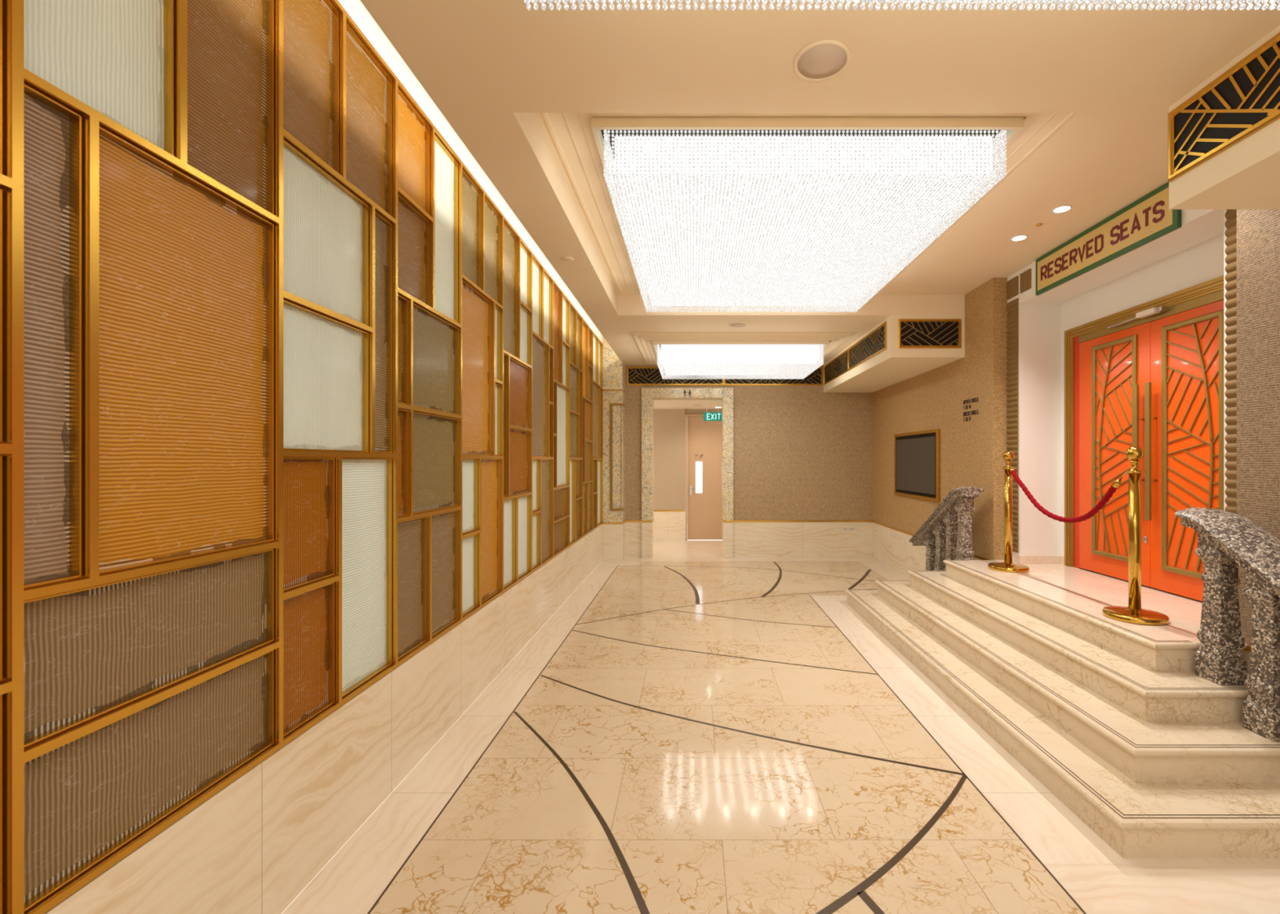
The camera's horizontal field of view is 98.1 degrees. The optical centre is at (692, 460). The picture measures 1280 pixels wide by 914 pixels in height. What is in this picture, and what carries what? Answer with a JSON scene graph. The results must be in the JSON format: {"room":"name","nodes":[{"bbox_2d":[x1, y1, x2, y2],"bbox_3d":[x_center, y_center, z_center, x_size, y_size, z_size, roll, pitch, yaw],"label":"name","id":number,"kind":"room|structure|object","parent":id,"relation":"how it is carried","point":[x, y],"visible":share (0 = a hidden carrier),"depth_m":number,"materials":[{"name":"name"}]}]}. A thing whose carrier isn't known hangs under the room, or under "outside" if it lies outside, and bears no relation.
{"room":"cinema lobby","nodes":[
{"label":"cinema lobby","id":0,"kind":"room"},
{"bbox_2d":[653,408,721,540],"bbox_3d":[0.100,0.281,10.350,4.400,2.637,1.860,0,0,0],"label":"wall","id":1,"kind":"structure","parent":0,"point":[668,424],"depth_m":11.08,"materials":[{"name":"paint"}]},
{"bbox_2d":[684,414,721,540],"bbox_3d":[0.350,0.335,11.111,1.010,2.530,0.139,0,0,0],"label":"door","id":2,"kind":"structure","parent":1,"relation":"in","point":[703,439],"depth_m":11.11,"materials":[{"name":"beige wood"}]},
{"bbox_2d":[653,400,721,408],"bbox_3d":[0.100,-1.079,10.510,4.200,0.083,2.180,0,0,0],"label":"ceiling","id":3,"kind":"structure","parent":0,"point":[658,404],"depth_m":10.18,"materials":[{"name":"beige paint"}]},
{"bbox_2d":[703,402,721,421],"bbox_3d":[0.348,-0.869,9.756,0.327,0.337,0.039,0,0,0],"label":"exit sign","id":4,"kind":"object","parent":3,"relation":"hanging from","point":[708,416],"visible":0.84,"depth_m":9.74,"materials":[{"name":"teal plastic"}]},
{"bbox_2d":[624,364,871,557],"bbox_3d":[0.935,0.005,9.290,4.470,3.190,0.260,0,0,0],"label":"wall","id":5,"kind":"structure","parent":0,"point":[802,454],"depth_m":9.17,"materials":[{"name":"paint"}]},
{"bbox_2d":[641,387,733,557],"bbox_3d":[-0.090,0.200,9.273,1.519,2.800,0.355,0,0,0],"label":"door frame","id":6,"kind":"structure","parent":5,"relation":"in","point":[649,395],"depth_m":9.10,"materials":[{"name":"stone"}]},
{"bbox_2d":[626,366,822,385],"bbox_3d":[0.525,-1.401,9.162,3.250,0.309,0.016,0,0,0],"label":"air vent","id":7,"kind":"object","parent":5,"relation":"in","point":[636,375],"visible":0.59,"depth_m":9.17,"materials":[{"name":"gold metal"}]},
{"bbox_2d":[842,526,847,531],"bbox_3d":[2.520,1.130,9.161,0.080,0.070,0.010,0,0,0],"label":"power socket","id":8,"kind":"object","parent":5,"relation":"attached to","point":[844,528],"visible":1,"depth_m":9.16,"materials":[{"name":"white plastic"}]},
{"bbox_2d":[848,526,853,531],"bbox_3d":[2.630,1.130,9.161,0.080,0.070,0.010,0,0,0],"label":"power socket","id":9,"kind":"object","parent":5,"relation":"attached to","point":[851,528],"visible":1,"depth_m":9.16,"materials":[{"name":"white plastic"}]},
{"bbox_2d":[281,539,1279,913],"bbox_3d":[0.485,1.602,4.300,4.970,0.005,14.600,0,0,0],"label":"floor","id":10,"kind":"structure","parent":0,"point":[694,729],"depth_m":2.69,"materials":[{"name":"stone"}]},
{"bbox_2d":[908,486,984,570],"bbox_3d":[2.730,0.926,6.032,0.286,1.348,1.240,0,0,0],"label":"stone balustrade","id":11,"kind":"object","parent":10,"relation":"on","point":[946,534],"visible":0.8,"depth_m":5.76,"materials":[{"name":"stone"}]},
{"bbox_2d":[844,560,1279,857],"bbox_3d":[2.340,1.289,4.213,1.261,0.621,4.015,0,0,0],"label":"marble steps","id":12,"kind":"structure","parent":10,"relation":"on","point":[1157,757],"depth_m":2.94,"materials":[{"name":"beige stone"}]},
{"bbox_2d":[987,450,1029,573],"bbox_3d":[2.844,0.444,4.985,0.326,1.070,0.326,0,0,0],"label":"stanchion","id":13,"kind":"object","parent":12,"relation":"on","point":[1007,566],"visible":0.98,"depth_m":4.96,"materials":[{"name":"gold metal"}]},
{"bbox_2d":[1009,466,1127,523],"bbox_3d":[2.797,0.259,4.213,0.042,0.412,1.488,0,0,3],"label":"rope","id":14,"kind":"object","parent":13,"relation":"hanging from","point":[1116,484],"visible":0.98,"depth_m":4.03,"materials":[{"name":"red fabric"}]},
{"bbox_2d":[1102,446,1168,626],"bbox_3d":[2.750,0.444,3.440,0.326,1.070,0.326,0,0,0],"label":"stanchion","id":15,"kind":"object","parent":12,"relation":"on","point":[1133,613],"visible":1,"depth_m":3.41,"materials":[{"name":"gold metal"}]},
{"bbox_2d":[1173,507,1279,741],"bbox_3d":[2.730,0.926,2.384,0.286,1.348,1.240,0,0,0],"label":"stone balustrade","id":16,"kind":"object","parent":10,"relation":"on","point":[1227,541],"visible":1,"depth_m":2.72,"materials":[{"name":"stone"}]},
{"bbox_2d":[360,0,1279,364],"bbox_3d":[1.300,-1.730,3.135,4.900,0.280,12.270,0,0,0],"label":"ceiling","id":17,"kind":"structure","parent":0,"point":[491,68],"depth_m":2.34,"materials":[{"name":"paint"}]},
{"bbox_2d":[560,256,573,262],"bbox_3d":[-0.990,-1.587,4.350,0.100,0.007,0.100,0,0,0],"label":"cover plate","id":18,"kind":"object","parent":17,"relation":"attached to","point":[567,259],"visible":1,"depth_m":4.34,"materials":[{"name":"paint"}]},
{"bbox_2d":[728,322,746,327],"bbox_3d":[0.520,-1.585,6.460,0.214,0.010,0.214,0,0,0],"label":"ceiling speaker","id":19,"kind":"object","parent":17,"relation":"attached to","point":[734,324],"visible":1,"depth_m":6.45,"materials":[{"name":"paint"}]},
{"bbox_2d":[652,340,829,379],"bbox_3d":[0.600,-1.406,7.650,2.224,0.368,1.424,0,0,0],"label":"crystal chandelier","id":20,"kind":"object","parent":17,"relation":"hanging from","point":[786,359],"visible":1,"depth_m":7.04,"materials":[{"name":"glass"}]},
{"bbox_2d":[626,332,857,363],"bbox_3d":[0.613,-1.548,7.905,2.854,0.084,2.130,0,0,0],"label":"trim","id":21,"kind":"structure","parent":17,"relation":"attached to","point":[642,342],"depth_m":6.89,"materials":[{"name":"paint"}]},
{"bbox_2d":[591,116,1023,312],"bbox_3d":[0.590,-1.655,4.251,2.234,0.310,2.802,0,0,0],"label":"crystal chandelier","id":22,"kind":"object","parent":17,"relation":"hanging from","point":[810,211],"visible":1,"depth_m":3.18,"materials":[{"name":"glass"}]},
{"bbox_2d":[540,112,1076,293],"bbox_3d":[0.600,-1.790,4.270,2.780,0.040,3.340,0,0,0],"label":"trim","id":23,"kind":"structure","parent":17,"relation":"attached to","point":[571,135],"depth_m":3.17,"materials":[{"name":"paint"}]},
{"bbox_2d":[793,39,851,81],"bbox_3d":[0.512,-1.585,2.197,0.224,0.010,0.224,0,0,0],"label":"ceiling speaker","id":24,"kind":"object","parent":17,"relation":"attached to","point":[824,60],"visible":1,"depth_m":2.19,"materials":[{"name":"paint"}]},
{"bbox_2d":[524,0,1279,10],"bbox_3d":[0.598,-1.433,0.331,2.249,0.315,2.586,0,0,0],"label":"crystal chandelier","id":25,"kind":"object","parent":17,"relation":"hanging from","point":[1082,6],"visible":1,"depth_m":1.56,"materials":[{"name":"glass"}]},
{"bbox_2d":[1010,235,1027,241],"bbox_3d":[2.650,-1.807,4.490,0.124,0.006,0.124,0,0,0],"label":"recessed light","id":26,"kind":"object","parent":17,"relation":"in","point":[1020,237],"visible":1,"depth_m":4.48,"materials":[{"name":"white plastic"}]},
{"bbox_2d":[1051,204,1072,213],"bbox_3d":[2.654,-1.807,3.975,0.124,0.006,0.124,0,0,0],"label":"recessed light","id":27,"kind":"object","parent":17,"relation":"in","point":[1065,208],"visible":1,"depth_m":3.97,"materials":[{"name":"white plastic"}]},
{"bbox_2d":[823,315,964,392],"bbox_3d":[2.567,-1.360,7.605,0.805,0.460,3.130,0,0,0],"label":"bulkhead","id":28,"kind":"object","parent":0,"point":[894,365],"depth_m":6.53,"materials":[{"name":"paint"}]},
{"bbox_2d":[823,321,886,385],"bbox_3d":[2.157,-1.401,7.635,0.016,0.312,2.910,0,0,0],"label":"air vent","id":29,"kind":"object","parent":28,"relation":"in","point":[874,343],"visible":1,"depth_m":7.23,"materials":[{"name":"gold metal"}]},
{"bbox_2d":[897,319,961,348],"bbox_3d":[2.583,-1.387,6.032,0.686,0.317,0.016,0,0,0],"label":"air vent","id":30,"kind":"object","parent":28,"relation":"in","point":[912,333],"visible":1,"depth_m":6.04,"materials":[{"name":"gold metal"}]},
{"bbox_2d":[871,209,1279,673],"bbox_3d":[3.280,-0.105,3.185,0.640,3.410,12.370,0,0,0],"label":"wall","id":31,"kind":"structure","parent":0,"point":[971,451],"depth_m":5.53,"materials":[{"name":"paint"}]},
{"bbox_2d":[893,429,940,502],"bbox_3d":[2.953,0.056,7.356,0.035,0.876,1.428,0,0,0],"label":"wall display","id":32,"kind":"object","parent":31,"relation":"attached to","point":[917,455],"visible":1,"depth_m":7.20,"materials":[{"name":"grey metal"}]},
{"bbox_2d":[963,397,978,422],"bbox_3d":[2.968,-0.542,5.905,0.005,0.235,0.316,0,0,0],"label":"wall lettering","id":33,"kind":"object","parent":31,"relation":"attached to","point":[973,399],"depth_m":5.94},
{"bbox_2d":[995,560,1202,627],"bbox_3d":[3.335,1.140,4.242,0.730,0.320,2.445,0,0,0],"label":"floor","id":34,"kind":"structure","parent":0,"point":[1183,609],"depth_m":4.14,"materials":[{"name":"stone"}]},
{"bbox_2d":[1007,209,1226,556],"bbox_3d":[3.429,-0.415,4.242,0.642,2.790,2.445,0,0,0],"label":"wall","id":35,"kind":"structure","parent":0,"point":[1193,254],"depth_m":5.20,"materials":[{"name":"white paint"}]},
{"bbox_2d":[1006,297,1018,552],"bbox_3d":[3.100,-0.338,5.364,0.017,2.435,0.177,0,0,0],"label":"trim","id":36,"kind":"structure","parent":35,"relation":"attached to","point":[1012,316],"depth_m":5.33,"materials":[{"name":"gold metal"}]},
{"bbox_2d":[1006,275,1018,300],"bbox_3d":[3.101,-1.675,5.364,0.014,0.180,0.177,0,0,0],"label":"air vent","id":37,"kind":"object","parent":35,"relation":"attached to","point":[1012,286],"depth_m":5.35,"materials":[{"name":"brown metal"}]},
{"bbox_2d":[1019,268,1031,293],"bbox_3d":[3.100,-1.675,5.160,0.017,0.180,0.170,0,0,0],"label":"air vent","id":38,"kind":"object","parent":35,"relation":"attached to","point":[1025,278],"depth_m":5.14,"materials":[{"name":"brown metal"}]},
{"bbox_2d":[1012,553,1064,565],"bbox_3d":[3.293,0.940,4.242,0.394,0.080,2.445,0,0,0],"label":"baseboard","id":39,"kind":"structure","parent":35,"relation":"attached to","point":[1019,559],"depth_m":5.24,"materials":[{"name":"stone"}]},
{"bbox_2d":[1035,182,1181,295],"bbox_3d":[3.091,-1.644,4.242,0.033,0.320,1.456,0,0,0],"label":"sign","id":40,"kind":"object","parent":35,"relation":"attached to","point":[1149,218],"visible":0.99,"depth_m":4.08,"materials":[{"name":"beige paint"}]},
{"bbox_2d":[1064,275,1223,601],"bbox_3d":[3.490,-0.116,4.232,0.140,2.192,1.868,0,0,0],"label":"door","id":41,"kind":"structure","parent":35,"relation":"in","point":[1148,376],"depth_m":4.21,"materials":[{"name":"orange wood"}]},
{"bbox_2d":[1224,209,1236,513],"bbox_3d":[3.100,-0.338,3.123,0.017,2.435,0.177,0,0,0],"label":"trim","id":42,"kind":"structure","parent":35,"relation":"attached to","point":[1230,260],"depth_m":3.18,"materials":[{"name":"gold metal"}]},
{"bbox_2d":[1168,25,1279,209],"bbox_3d":[2.555,-1.360,0.642,0.830,0.460,3.685,0,0,0],"label":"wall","id":43,"kind":"structure","parent":0,"point":[1245,175],"depth_m":2.27,"materials":[{"name":"paint"}]},
{"bbox_2d":[1167,31,1279,182],"bbox_3d":[2.132,-1.402,1.714,0.016,0.306,1.528,0,0,0],"label":"air vent","id":44,"kind":"object","parent":43,"relation":"in","point":[1244,100],"visible":1,"depth_m":2.21,"materials":[{"name":"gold metal"}]},
{"bbox_3d":[-1.640,-0.350,3.185,0.220,3.900,12.370,0,0,0],"label":"wall","id":45,"kind":"structure","parent":0,"visible":0},
{"bbox_2d":[44,524,602,913],"bbox_3d":[-1.491,1.308,2.940,0.078,0.583,11.880,0,0,0],"label":"trim","id":46,"kind":"structure","parent":45,"relation":"attached to","point":[254,846],"depth_m":2.16,"materials":[{"name":"stone"}]},
{"bbox_2d":[0,0,17,913],"bbox_3d":[-1.476,-0.431,0.807,0.053,2.886,0.758,0,0,0],"label":"wall panel","id":47,"kind":"object","parent":46,"relation":"on","point":[8,8],"visible":1,"depth_m":1.18,"materials":[{"name":"gold metal"}]},
{"bbox_2d":[17,0,281,913],"bbox_3d":[-1.476,-0.431,1.566,0.053,2.886,0.758,0,0,0],"label":"wall panel","id":48,"kind":"object","parent":46,"relation":"on","point":[149,131],"visible":0.87,"depth_m":1.49,"materials":[{"name":"gold metal"}]},
{"bbox_2d":[281,0,396,747],"bbox_3d":[-1.476,-0.431,2.324,0.053,2.886,0.758,0,0,0],"label":"wall panel","id":49,"kind":"object","parent":46,"relation":"on","point":[339,95],"visible":0.91,"depth_m":2.27,"materials":[{"name":"brown glass"}]},
{"bbox_2d":[396,78,462,667],"bbox_3d":[-1.476,-0.431,3.083,0.053,2.886,0.758,0,0,0],"label":"wall panel","id":50,"kind":"object","parent":46,"relation":"on","point":[429,172],"visible":0.89,"depth_m":3.05,"materials":[{"name":"gold metal"}]},
{"bbox_2d":[462,162,502,622],"bbox_3d":[-1.476,-0.431,3.841,0.053,2.886,0.758,0,0,0],"label":"wall panel","id":51,"kind":"object","parent":46,"relation":"on","point":[482,220],"visible":0.94,"depth_m":3.84,"materials":[{"name":"gold metal"}]},
{"bbox_2d":[502,215,532,593],"bbox_3d":[-1.476,-0.431,4.600,0.053,2.886,0.758,0,0,0],"label":"wall panel","id":52,"kind":"object","parent":46,"relation":"on","point":[517,256],"visible":0.97,"depth_m":4.61,"materials":[{"name":"gold metal"}]},
{"bbox_2d":[532,253,553,573],"bbox_3d":[-1.476,-0.431,5.358,0.053,2.886,0.758,0,0,0],"label":"wall panel","id":53,"kind":"object","parent":46,"relation":"on","point":[542,282],"visible":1,"depth_m":5.40,"materials":[{"name":"gold metal"}]},
{"bbox_2d":[553,280,569,558],"bbox_3d":[-1.476,-0.431,6.117,0.053,2.886,0.758,0,0,0],"label":"wall panel","id":54,"kind":"object","parent":46,"relation":"on","point":[561,303],"visible":0.91,"depth_m":6.19,"materials":[{"name":"white glass"}]},
{"bbox_2d":[569,302,582,546],"bbox_3d":[-1.476,-0.431,6.875,0.053,2.886,0.758,0,0,0],"label":"wall panel","id":55,"kind":"object","parent":46,"relation":"on","point":[575,319],"visible":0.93,"depth_m":6.89,"materials":[{"name":"gold metal"}]},
{"bbox_2d":[582,319,592,537],"bbox_3d":[-1.476,-0.431,7.634,0.053,2.886,0.758,0,0,0],"label":"wall panel","id":56,"kind":"object","parent":46,"relation":"on","point":[587,331],"visible":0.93,"depth_m":7.72,"materials":[{"name":"gold metal"}]},
{"bbox_2d":[592,331,602,530],"bbox_3d":[-1.476,-0.431,8.445,0.053,2.886,0.864,0,0,0],"label":"wall panel","id":57,"kind":"object","parent":46,"relation":"on","point":[597,344],"visible":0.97,"depth_m":8.51,"materials":[{"name":"gold metal"}]},
{"bbox_2d":[337,0,603,343],"bbox_3d":[-1.489,-2.089,2.940,0.082,0.422,11.880,0,0,0],"label":"strip light","id":58,"kind":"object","parent":45,"relation":"attached to","point":[357,11],"depth_m":3.17,"materials":[{"name":"white paint"}]},
{"bbox_2d":[602,337,624,559],"bbox_3d":[-1.326,-0.210,9.028,0.408,3.620,0.324,0,0,0],"label":"pilaster","id":59,"kind":"object","parent":45,"relation":"attached to","point":[613,369],"visible":0.82,"depth_m":8.88,"materials":[{"name":"stone"}]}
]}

